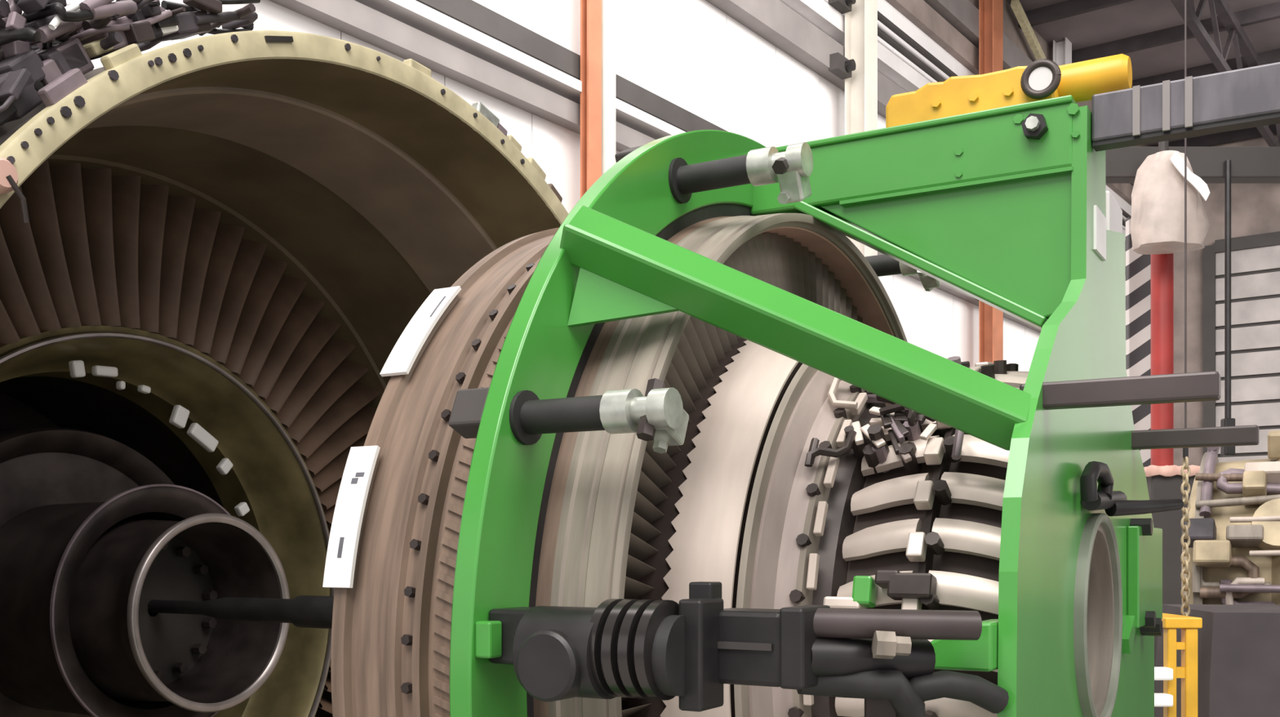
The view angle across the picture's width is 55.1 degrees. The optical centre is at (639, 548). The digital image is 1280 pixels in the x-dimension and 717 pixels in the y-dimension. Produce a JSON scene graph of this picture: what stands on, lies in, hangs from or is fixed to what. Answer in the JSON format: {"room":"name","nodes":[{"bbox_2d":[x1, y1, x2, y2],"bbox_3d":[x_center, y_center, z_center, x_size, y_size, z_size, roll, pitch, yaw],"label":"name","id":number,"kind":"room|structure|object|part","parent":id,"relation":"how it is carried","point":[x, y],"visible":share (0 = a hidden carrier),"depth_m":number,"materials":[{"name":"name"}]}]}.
{"room":"aircraft engine workshop","nodes":[
{"label":"aircraft engine workshop","id":0,"kind":"room"},
{"bbox_2d":[6,0,1131,371],"bbox_3d":[2.152,-3.750,15.807,0.200,11.300,33.300,0,0,36],"label":"wall","id":1,"kind":"structure","parent":0,"point":[691,55],"depth_m":13.87,"materials":[{"name":"white paint"}]},
{"bbox_2d":[354,0,685,139],"bbox_3d":[2.226,-4.350,15.536,0.240,0.100,32.950,0,0,36],"label":"girt","id":2,"kind":"structure","parent":1,"relation":"attached to","point":[412,13],"depth_m":10.74,"materials":[{"name":"white metal"}]},
{"bbox_2d":[415,0,727,132],"bbox_3d":[2.210,-4.550,15.547,0.200,0.220,32.950,0,0,36],"label":"girt","id":3,"kind":"structure","parent":1,"relation":"attached to","point":[470,13],"depth_m":11.22,"materials":[{"name":"grey metal"}]},
{"bbox_2d":[268,0,1040,333],"bbox_3d":[2.194,-4.120,15.559,0.160,0.200,32.950,0,0,36],"label":"girt","id":4,"kind":"structure","parent":1,"relation":"attached to","point":[353,18],"depth_m":10.35,"materials":[{"name":"white metal"}]},
{"bbox_2d":[705,0,1125,275],"bbox_3d":[2.218,-6.320,15.541,0.220,0.400,32.950,0,0,36],"label":"girt","id":5,"kind":"structure","parent":1,"relation":"attached to","point":[773,20],"depth_m":14.95,"materials":[{"name":"white metal"}]},
{"bbox_2d":[779,0,1125,248],"bbox_3d":[2.210,-6.830,15.547,0.200,0.220,32.950,0,0,36],"label":"girt","id":6,"kind":"structure","parent":1,"relation":"attached to","point":[819,13],"depth_m":16.12,"materials":[{"name":"white metal"}]},
{"bbox_2d":[885,0,1147,205],"bbox_3d":[7.330,-8.600,22.585,0.120,1.600,15.543,0,0,36],"label":"cladding","id":7,"kind":"object","parent":1,"relation":"attached to","point":[918,12],"visible":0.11,"depth_m":19.54,"materials":[{"name":"grey metal"}]},
{"bbox_2d":[923,0,1133,186],"bbox_3d":[2.226,-8.425,15.536,0.240,0.450,32.950,0,0,36],"label":"girt","id":8,"kind":"structure","parent":1,"relation":"attached to","point":[962,15],"depth_m":19.44,"materials":[{"name":"grey metal"}]},
{"bbox_2d":[1005,0,1279,146],"bbox_3d":[7.500,-9.500,19.500,75.000,0.200,51.000,0,0,0],"label":"ceiling","id":9,"kind":"structure","parent":0,"point":[1137,17],"depth_m":22.23,"materials":[{"name":"grey metal"}]},
{"bbox_2d":[1018,0,1279,146],"bbox_3d":[16.361,-8.715,13.022,26.001,1.370,37.685,0,0,36],"label":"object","id":10,"kind":"structure","parent":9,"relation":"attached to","point":[1227,20],"depth_m":21.77,"materials":[{"name":"paint"}]},
{"bbox_2d":[1180,0,1190,615],"bbox_3d":[1.601,-4.587,3.600,0.023,9.626,0.023,0,0,43],"label":"chain","id":11,"kind":"object","parent":9,"relation":"hanging from","point":[1185,493],"visible":0.91,"depth_m":3.60,"materials":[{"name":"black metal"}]},
{"bbox_2d":[1173,134,1279,466],"bbox_3d":[23.969,-3.750,20.254,30.300,11.300,0.300,0,0,36],"label":"wall","id":12,"kind":"structure","parent":0,"point":[1255,207],"depth_m":28.21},
{"bbox_2d":[1203,231,1279,457],"bbox_3d":[14.753,-2.550,26.711,4.600,8.900,0.195,0,0,36],"label":"frame","id":13,"kind":"object","parent":12,"relation":"attached to","point":[1268,239],"visible":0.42,"depth_m":27.86,"materials":[{"name":"grey metal"}]},
{"bbox_2d":[1215,244,1279,462],"bbox_3d":[14.755,-2.410,26.756,4.050,8.620,0.070,0,0,36],"label":"door","id":14,"kind":"structure","parent":12,"relation":"in","point":[1264,258],"depth_m":27.49,"materials":[{"name":"grey metal"}]},
{"bbox_3d":[5.000,2.000,13.500,70.000,0.200,63.000,0,0,0],"label":"floor","id":15,"kind":"structure","parent":0,"visible":0},
{"bbox_2d":[0,0,568,716],"bbox_3d":[-1.526,0.298,3.743,2.204,3.198,2.983,0,0,30],"label":"engine","id":16,"kind":"object","parent":15,"relation":"on","point":[216,250],"visible":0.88,"depth_m":3.77,"materials":[{"name":"metal"}]},
{"bbox_2d":[580,0,601,198],"bbox_3d":[-0.464,-3.750,11.620,0.100,11.300,0.200,0,0,36],"label":"steel column","id":17,"kind":"structure","parent":15,"relation":"on","point":[590,10],"depth_m":11.58,"materials":[{"name":"orange metal"}]},
{"bbox_2d":[877,26,1125,226],"bbox_3d":[5.500,-7.120,19.924,0.090,0.087,21.900,0,0,36],"label":"conduit pipe","id":18,"kind":"object","parent":17,"relation":"attached to","point":[881,33],"depth_m":17.70,"materials":[{"name":"grey metal"}]},
{"bbox_2d":[877,10,1131,217],"bbox_3d":[5.500,-7.340,19.924,0.090,0.087,21.900,0,0,36],"label":"conduit pipe","id":19,"kind":"object","parent":17,"relation":"attached to","point":[881,17],"depth_m":17.89,"materials":[{"name":"grey metal"}]},
{"bbox_2d":[601,0,616,175],"bbox_3d":[-0.315,-3.750,11.806,0.168,11.300,0.168,0,0,0],"label":"pipe","id":20,"kind":"object","parent":15,"relation":"on","point":[608,6],"visible":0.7,"depth_m":11.73,"materials":[{"name":"white metal"}]},
{"bbox_2d":[844,0,877,256],"bbox_3d":[2.877,-3.750,15.965,0.300,11.300,0.340,0,0,36],"label":"steel column","id":21,"kind":"structure","parent":15,"relation":"on","point":[860,23],"depth_m":15.93,"materials":[{"name":"white metal"}]},
{"bbox_2d":[828,52,856,79],"bbox_3d":[2.603,-6.190,15.720,0.230,0.200,0.380,0,0,36],"label":"wall bracket","id":22,"kind":"object","parent":21,"relation":"attached to","point":[840,66],"visible":1,"depth_m":15.66,"materials":[{"name":"black metal"}]},
{"bbox_2d":[828,0,856,13],"bbox_3d":[2.603,-7.042,15.720,0.230,0.200,0.380,0,0,36],"label":"wall bracket","id":23,"kind":"object","parent":21,"relation":"attached to","point":[843,6],"visible":1,"depth_m":15.71,"materials":[{"name":"black metal"}]},
{"bbox_2d":[448,62,1279,716],"bbox_3d":[0.530,0.596,2.009,1.750,2.609,1.745,0,0,30],"label":"frame","id":24,"kind":"object","parent":15,"relation":"on","point":[1011,208],"visible":0.85,"depth_m":1.59,"materials":[{"name":"green paint"}]},
{"bbox_3d":[-0.089,-0.163,1.497,0.125,0.067,0.067,0,0,30],"label":"clamp rod","id":25,"kind":"part","parent":24,"relation":"part of","materials":[{"name":"black metal"}]},
{"bbox_3d":[0.222,0.159,2.192,0.032,1.736,1.736,0,0,30],"label":"ring plate","id":26,"kind":"part","parent":24,"relation":"part of","materials":[{"name":"green paint"}]},
{"bbox_2d":[330,213,1028,716],"bbox_3d":[0.313,0.159,2.139,0.862,1.520,1.520,0,0,30],"label":"module","id":27,"kind":"object","parent":24,"relation":"attached to","point":[790,482],"visible":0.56,"depth_m":1.69,"materials":[{"name":"metal"}]},
{"bbox_2d":[322,445,380,587],"bbox_3d":[-0.403,-0.046,1.716,0.050,0.199,0.061,0,0,30],"label":"label plate","id":28,"kind":"object","parent":27,"relation":"attached to","point":[344,534],"visible":1,"depth_m":1.71,"materials":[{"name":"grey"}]},
{"bbox_2d":[379,285,461,376],"bbox_3d":[-0.328,-0.328,1.845,0.050,0.150,0.128,0,0,30],"label":"paper tag","id":29,"kind":"object","parent":27,"relation":"attached to","point":[401,359],"visible":1,"depth_m":1.83,"materials":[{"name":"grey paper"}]},
{"bbox_3d":[0.095,0.159,2.265,0.360,1.520,1.520,0,0,30],"label":"casing","id":30,"kind":"part","parent":27,"relation":"part of","materials":[{"name":"brown metal"}]},
{"bbox_3d":[-0.057,0.248,1.641,0.091,0.084,0.150,0,8,30],"label":"rotor blade","id":31,"kind":"part","parent":27,"relation":"part of","materials":[{"name":"metal"}]},
{"bbox_3d":[-0.057,0.070,1.641,0.091,0.084,0.150,0,-8,30],"label":"rotor blade","id":32,"kind":"part","parent":27,"relation":"part of","materials":[{"name":"metal"}]},
{"bbox_3d":[-0.055,0.041,1.645,0.091,0.084,0.150,0,-11,30],"label":"rotor blade","id":33,"kind":"part","parent":27,"relation":"part of","materials":[{"name":"metal"}]},
{"bbox_3d":[-0.051,0.012,1.651,0.091,0.084,0.150,0,-14,30],"label":"rotor blade","id":34,"kind":"part","parent":27,"relation":"part of","materials":[{"name":"metal"}]},
{"bbox_3d":[-0.048,-0.017,1.657,0.091,0.084,0.150,0,-16,30],"label":"rotor blade","id":35,"kind":"part","parent":27,"relation":"part of","materials":[{"name":"metal"}]},
{"bbox_3d":[-0.043,-0.045,1.665,0.091,0.084,0.150,0,-19,30],"label":"rotor blade","id":36,"kind":"part","parent":27,"relation":"part of","materials":[{"name":"metal"}]},
{"bbox_3d":[-0.038,-0.072,1.674,0.091,0.084,0.150,0,-22,30],"label":"rotor blade","id":37,"kind":"part","parent":27,"relation":"part of","materials":[{"name":"metal"}]},
{"bbox_3d":[-0.032,-0.100,1.684,0.091,0.084,0.150,0,-25,30],"label":"rotor blade","id":38,"kind":"part","parent":27,"relation":"part of","materials":[{"name":"metal"}]},
{"bbox_3d":[-0.026,-0.127,1.695,0.091,0.084,0.150,0,-27,30],"label":"rotor blade","id":39,"kind":"part","parent":27,"relation":"part of","materials":[{"name":"metal"}]},
{"bbox_3d":[-0.018,-0.152,1.708,0.091,0.084,0.150,0,-30,30],"label":"rotor blade","id":40,"kind":"part","parent":27,"relation":"part of","materials":[{"name":"metal"}]},
{"bbox_3d":[-0.002,-0.202,1.736,0.091,0.084,0.150,0,-35,30],"label":"rotor blade","id":41,"kind":"part","parent":27,"relation":"part of","materials":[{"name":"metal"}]},
{"bbox_3d":[0.006,-0.226,1.751,0.091,0.084,0.150,0,-38,30],"label":"rotor blade","id":42,"kind":"part","parent":27,"relation":"part of","materials":[{"name":"metal"}]},
{"bbox_3d":[0.016,-0.249,1.767,0.091,0.084,0.150,0,-41,30],"label":"rotor blade","id":43,"kind":"part","parent":27,"relation":"part of","materials":[{"name":"metal"}]},
{"bbox_3d":[0.026,-0.271,1.784,0.091,0.084,0.150,0,-44,30],"label":"rotor blade","id":44,"kind":"part","parent":27,"relation":"part of","materials":[{"name":"metal"}]},
{"bbox_3d":[0.036,-0.292,1.803,0.091,0.150,0.084,0,44,30],"label":"rotor blade","id":45,"kind":"part","parent":27,"relation":"part of","materials":[{"name":"metal"}]},
{"bbox_3d":[0.047,-0.312,1.822,0.091,0.150,0.084,0,41,30],"label":"rotor blade","id":46,"kind":"part","parent":27,"relation":"part of","materials":[{"name":"metal"}]},
{"bbox_3d":[0.059,-0.331,1.841,0.091,0.150,0.084,0,38,30],"label":"rotor blade","id":47,"kind":"part","parent":27,"relation":"part of","materials":[{"name":"metal"}]},
{"bbox_3d":[0.071,-0.348,1.862,0.091,0.150,0.084,0,35,30],"label":"rotor blade","id":48,"kind":"part","parent":27,"relation":"part of","materials":[{"name":"metal"}]},
{"bbox_3d":[0.109,-0.395,1.928,0.091,0.150,0.084,0,27,30],"label":"rotor blade","id":49,"kind":"part","parent":27,"relation":"part of","materials":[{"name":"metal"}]},
{"bbox_3d":[0.083,-0.365,1.883,0.091,0.150,0.084,0,33,30],"label":"rotor blade","id":50,"kind":"part","parent":27,"relation":"part of","materials":[{"name":"metal"}]},
{"bbox_3d":[0.096,-0.381,1.905,0.091,0.150,0.084,0,30,30],"label":"rotor blade","id":51,"kind":"part","parent":27,"relation":"part of","materials":[{"name":"metal"}]},
{"bbox_3d":[0.122,-0.408,1.951,0.091,0.150,0.084,0,25,30],"label":"rotor blade","id":52,"kind":"part","parent":27,"relation":"part of","materials":[{"name":"metal"}]},
{"bbox_3d":[0.136,-0.419,1.974,0.091,0.150,0.084,0,22,30],"label":"rotor blade","id":53,"kind":"part","parent":27,"relation":"part of","materials":[{"name":"metal"}]},
{"bbox_3d":[0.149,-0.430,1.998,0.091,0.150,0.084,0,19,30],"label":"rotor blade","id":54,"kind":"part","parent":27,"relation":"part of","materials":[{"name":"metal"}]},
{"bbox_3d":[0.159,-0.441,2.031,0.133,0.163,0.047,0,0,-21],"label":"rotor blade","id":55,"kind":"part","parent":27,"relation":"part of","materials":[{"name":"metal"}]},
{"bbox_3d":[0.173,-0.448,2.056,0.128,0.162,0.042,0,0,-21],"label":"rotor blade","id":56,"kind":"part","parent":27,"relation":"part of","materials":[{"name":"metal"}]},
{"bbox_3d":[0.188,-0.454,2.081,0.123,0.160,0.038,0,0,-21],"label":"rotor blade","id":57,"kind":"part","parent":27,"relation":"part of","materials":[{"name":"metal"}]},
{"bbox_3d":[0.203,-0.459,2.104,0.119,0.158,0.035,0,0,-19],"label":"rotor blade","id":58,"kind":"part","parent":27,"relation":"part of","materials":[{"name":"metal"}]},
{"bbox_3d":[0.219,-0.462,2.128,0.114,0.156,0.031,0,0,-16],"label":"rotor blade","id":59,"kind":"part","parent":27,"relation":"part of","materials":[{"name":"metal"}]},
{"bbox_3d":[0.235,-0.464,2.152,0.109,0.153,0.026,0,0,-14],"label":"rotor blade","id":60,"kind":"part","parent":27,"relation":"part of","materials":[{"name":"metal"}]},
{"bbox_3d":[0.251,-0.464,2.175,0.106,0.150,0.021,0,0,-11],"label":"rotor blade","id":61,"kind":"part","parent":27,"relation":"part of","materials":[{"name":"metal"}]},
{"bbox_3d":[0.266,-0.464,2.201,0.108,0.153,0.026,0,0,-10],"label":"rotor blade","id":62,"kind":"part","parent":27,"relation":"part of","materials":[{"name":"metal"}]},
{"bbox_3d":[0.281,-0.462,2.227,0.113,0.156,0.032,0,0,-10],"label":"rotor blade","id":63,"kind":"part","parent":27,"relation":"part of","materials":[{"name":"metal"}]},
{"bbox_3d":[0.295,-0.459,2.252,0.117,0.158,0.037,0,0,-10],"label":"rotor blade","id":64,"kind":"part","parent":27,"relation":"part of","materials":[{"name":"metal"}]},
{"bbox_3d":[0.310,-0.454,2.278,0.121,0.160,0.043,0,0,-10],"label":"rotor blade","id":65,"kind":"part","parent":27,"relation":"part of","materials":[{"name":"metal"}]},
{"bbox_3d":[0.324,-0.448,2.303,0.125,0.162,0.048,0,0,-9],"label":"rotor blade","id":66,"kind":"part","parent":27,"relation":"part of","materials":[{"name":"metal"}]},
{"bbox_3d":[0.339,-0.439,2.327,0.091,0.150,0.084,0,-16,30],"label":"rotor blade","id":67,"kind":"part","parent":27,"relation":"part of","materials":[{"name":"metal"}]},
{"bbox_3d":[0.353,-0.430,2.352,0.091,0.150,0.084,0,-19,30],"label":"rotor blade","id":68,"kind":"part","parent":27,"relation":"part of","materials":[{"name":"metal"}]},
{"bbox_3d":[0.367,-0.419,2.376,0.091,0.150,0.084,0,-22,30],"label":"rotor blade","id":69,"kind":"part","parent":27,"relation":"part of","materials":[{"name":"metal"}]},
{"bbox_3d":[0.313,-0.166,1.764,0.013,0.037,0.041,0,0,1],"label":"actuator lever","id":70,"kind":"part","parent":27,"relation":"part of","materials":[{"name":"metal"}]},
{"bbox_3d":[0.381,-0.408,2.399,0.091,0.150,0.084,0,-25,30],"label":"rotor blade","id":71,"kind":"part","parent":27,"relation":"part of","materials":[{"name":"metal"}]},
{"bbox_3d":[0.331,-0.160,1.742,0.045,0.038,0.036,0,0,30],"label":"actuator lever","id":72,"kind":"part","parent":27,"relation":"part of","materials":[{"name":"metal"}]},
{"bbox_3d":[0.360,-0.230,1.879,0.041,0.018,0.014,0,0,43],"label":"actuator lever","id":73,"kind":"part","parent":27,"relation":"part of","materials":[{"name":"metal"}]},
{"bbox_3d":[0.350,-0.186,1.800,0.026,0.013,0.014,0,0,30],"label":"actuator lever","id":74,"kind":"part","parent":27,"relation":"part of","materials":[{"name":"metal"}]},
{"bbox_3d":[0.355,-0.197,1.778,0.012,0.022,0.051,0,0,-41],"label":"actuator lever","id":75,"kind":"part","parent":27,"relation":"part of","materials":[{"name":"silver metal"}]},
{"bbox_3d":[0.370,-0.225,1.834,0.015,0.021,0.038,0,0,-36],"label":"actuator lever","id":76,"kind":"part","parent":27,"relation":"part of","materials":[{"name":"metal"}]},
{"bbox_3d":[0.354,-0.189,1.767,0.015,0.035,0.042,0,0,0],"label":"actuator lever","id":77,"kind":"part","parent":27,"relation":"part of","materials":[{"name":"metal"}]},
{"bbox_3d":[0.361,-0.152,1.741,0.011,0.040,0.044,0,0,-4],"label":"actuator lever","id":78,"kind":"part","parent":27,"relation":"part of","materials":[{"name":"metal"}]},
{"bbox_3d":[0.363,-0.170,1.742,0.011,0.043,0.052,0,0,-10],"label":"actuator lever","id":79,"kind":"part","parent":27,"relation":"part of","materials":[{"name":"metal"}]},
{"bbox_3d":[0.366,-0.174,1.743,0.013,0.037,0.051,0,0,-18],"label":"actuator lever","id":80,"kind":"part","parent":27,"relation":"part of","materials":[{"name":"metal"}]},
{"bbox_3d":[0.369,-0.135,1.718,0.012,0.031,0.035,0,0,-15],"label":"actuator lever","id":81,"kind":"part","parent":27,"relation":"part of","materials":[{"name":"metal"}]},
{"bbox_3d":[0.383,-0.184,1.744,0.044,0.018,0.015,0,0,35],"label":"actuator lever","id":82,"kind":"part","parent":27,"relation":"part of","materials":[{"name":"metal"}]},
{"bbox_3d":[0.406,-0.195,1.756,0.013,0.031,0.055,0,0,-29],"label":"actuator lever","id":83,"kind":"part","parent":27,"relation":"part of","materials":[{"name":"metal"}]},
{"bbox_3d":[0.400,-0.162,1.702,0.026,0.025,0.013,0,0,-32],"label":"actuator lever","id":84,"kind":"part","parent":27,"relation":"part of","materials":[{"name":"silver metal"}]},
{"bbox_3d":[0.476,-0.278,1.873,0.052,0.014,0.009,0,0,16],"label":"actuator lever","id":85,"kind":"part","parent":27,"relation":"part of","materials":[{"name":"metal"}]},
{"bbox_3d":[0.070,0.119,1.396,0.030,0.125,0.060,0,0,30],"label":"adjuster plate","id":86,"kind":"part","parent":24,"relation":"part of","materials":[{"name":"black metal"}]},
{"bbox_3d":[0.114,-0.563,1.848,0.125,0.067,0.067,0,0,30],"label":"clamp rod","id":87,"kind":"part","parent":24,"relation":"part of","materials":[{"name":"black metal"}]},
{"bbox_3d":[0.187,0.110,1.387,0.030,0.090,0.086,0,0,30],"label":"adjuster plate","id":88,"kind":"part","parent":24,"relation":"part of","materials":[{"name":"black metal"}]},
{"bbox_3d":[0.258,0.125,1.409,0.161,0.056,0.048,0,0,-19],"label":"adjuster rod","id":89,"kind":"part","parent":24,"relation":"part of","materials":[{"name":"black metal"}]},
{"bbox_3d":[0.467,-0.565,2.459,0.125,0.067,0.067,0,0,30],"label":"clamp rod","id":90,"kind":"part","parent":24,"relation":"part of","materials":[{"name":"black metal"}]},
{"bbox_3d":[0.284,0.085,1.394,0.204,0.038,0.034,0,0,-6],"label":"adjuster rod","id":91,"kind":"part","parent":24,"relation":"part of","materials":[{"name":"metal"}]},
{"bbox_3d":[0.514,-0.466,2.023,0.413,0.224,0.140,0,0,30],"label":"gusset plate","id":92,"kind":"part","parent":24,"relation":"part of","materials":[{"name":"green paint"}]},
{"bbox_2d":[885,53,1132,127],"bbox_3d":[0.587,-0.722,1.971,0.373,0.078,0.118,0,0,30],"label":"hoist","id":93,"kind":"object","parent":24,"relation":"on","point":[1042,79],"visible":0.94,"depth_m":1.93,"materials":[{"name":"yellow paint"}]},
{"bbox_3d":[0.548,-0.722,2.004,0.274,0.078,0.100,0,0,30],"label":"bracket plate","id":94,"kind":"part","parent":93,"relation":"part of","materials":[{"name":"yellow paint"}]},
{"bbox_3d":[0.707,-0.731,1.912,0.106,0.060,0.060,0,0,30],"label":"bracket arm","id":95,"kind":"part","parent":93,"relation":"part of","materials":[{"name":"yellow paint"}]},
{"bbox_3d":[0.725,0.037,1.957,0.022,1.484,1.217,0,0,30],"label":"plate","id":96,"kind":"part","parent":24,"relation":"part of","materials":[{"name":"green paint"}]},
{"bbox_3d":[0.807,-0.066,1.946,0.180,0.031,0.035,0,0,-32],"label":"shackle arm","id":97,"kind":"part","parent":24,"relation":"part of","materials":[{"name":"black metal"}]},
{"bbox_2d":[978,0,1003,362],"bbox_3d":[5.668,-3.750,19.816,0.240,11.300,0.420,0,0,36],"label":"steel column","id":98,"kind":"structure","parent":15,"relation":"on","point":[990,11],"depth_m":19.78,"materials":[{"name":"orange metal"}]},
{"bbox_2d":[1053,37,1071,66],"bbox_3d":[7.836,-3.750,22.767,0.240,11.300,0.340,0,0,36],"label":"steel column","id":99,"kind":"structure","parent":15,"relation":"on","point":[1062,51],"depth_m":22.74,"materials":[{"name":"white metal"}]},
{"bbox_2d":[1010,0,1046,60],"bbox_3d":[7.773,-8.400,22.783,0.100,1.950,4.856,0,0,36],"label":"brace","id":100,"kind":"object","parent":99,"relation":"attached to","point":[1015,5],"visible":0.25,"depth_m":21.33,"materials":[{"name":"beige metal"}]},
{"bbox_2d":[1125,217,1151,466],"bbox_3d":[3.397,-0.175,8.350,0.240,4.150,0.200,0,0,0],"label":"post","id":101,"kind":"object","parent":15,"relation":"on","point":[1138,266],"visible":0.36,"depth_m":8.32,"materials":[{"name":"paint"}]},
{"bbox_2d":[1143,464,1199,693],"bbox_3d":[2.840,0.732,6.575,0.420,2.337,0.450,0,0,0],"label":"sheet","id":102,"kind":"object","parent":15,"relation":"on","point":[1165,482],"visible":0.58,"depth_m":6.38,"materials":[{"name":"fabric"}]},
{"bbox_2d":[1161,613,1202,716],"bbox_3d":[1.525,1.046,3.620,0.105,1.707,0.360,0,0,0],"label":"trestle","id":103,"kind":"object","parent":15,"relation":"on","point":[1188,671],"visible":0.66,"depth_m":3.44,"materials":[{"name":"paint"}]},
{"bbox_2d":[1154,666,1173,679],"bbox_3d":[1.454,0.350,3.445,0.068,0.034,0.050,0,0,0],"label":"block","id":104,"kind":"object","parent":103,"relation":"attached to","point":[1161,673],"visible":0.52,"depth_m":3.42,"materials":[{"name":"white plastic"}]},
{"bbox_2d":[1154,693,1173,706],"bbox_3d":[1.454,0.423,3.445,0.068,0.034,0.050,0,0,0],"label":"block","id":105,"kind":"object","parent":103,"relation":"attached to","point":[1160,699],"visible":0.52,"depth_m":3.42,"materials":[{"name":"white plastic"}]},
{"bbox_3d":[1.495,1.061,3.462,0.025,1.677,0.035,0,0,0],"label":"leg","id":106,"kind":"part","parent":103,"relation":"part of","materials":[{"name":"yellow paint"}]},
{"bbox_3d":[1.525,0.208,3.620,0.105,0.030,0.360,0,0,0],"label":"rail","id":107,"kind":"part","parent":103,"relation":"part of","materials":[{"name":"yellow metal"}]},
{"bbox_3d":[1.550,1.061,3.462,0.035,1.677,0.035,0,0,0],"label":"leg","id":108,"kind":"part","parent":103,"relation":"part of","materials":[{"name":"yellow paint"}]},
{"bbox_2d":[1105,146,1279,466],"bbox_3d":[4.004,-0.350,8.000,2.000,4.500,0.260,0,0,0],"label":"crane","id":109,"kind":"object","parent":15,"relation":"on","point":[1227,166],"visible":0.58,"depth_m":7.93,"materials":[{"name":"red paint"}]},
{"bbox_2d":[1129,140,1210,254],"bbox_3d":[3.317,-2.222,7.700,0.470,0.700,0.413,0,0,0],"label":"wrapped hoist","id":110,"kind":"object","parent":109,"relation":"hanging from","point":[1157,194],"visible":0.93,"depth_m":7.59,"materials":[{"name":"fabric"}]},
{"bbox_3d":[4.004,-2.500,8.000,2.000,0.200,0.140,0,0,0],"label":"arm","id":111,"kind":"part","parent":109,"relation":"part of"},
{"bbox_2d":[1220,160,1235,455],"bbox_3d":[3.789,-1.550,7.910,0.070,1.900,0.070,0,0,0],"label":"pole","id":112,"kind":"object","parent":109,"relation":"attached to","point":[1227,166],"depth_m":7.89,"materials":[{"name":"black metal"}]},
{"bbox_2d":[1154,604,1279,716],"bbox_3d":[2.068,1.041,3.712,0.868,1.719,0.583,0,0,8],"label":"cabinet","id":113,"kind":"object","parent":15,"relation":"on","point":[1238,645],"visible":0.61,"depth_m":3.49,"materials":[{"name":"metal"}]},
{"bbox_2d":[1181,430,1279,604],"bbox_3d":[2.723,0.713,4.545,1.260,2.333,1.105,0,0,30],"label":"engine","id":114,"kind":"object","parent":15,"relation":"on","point":[1234,511],"visible":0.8,"depth_m":4.37,"materials":[{"name":"metal"}]}
]}

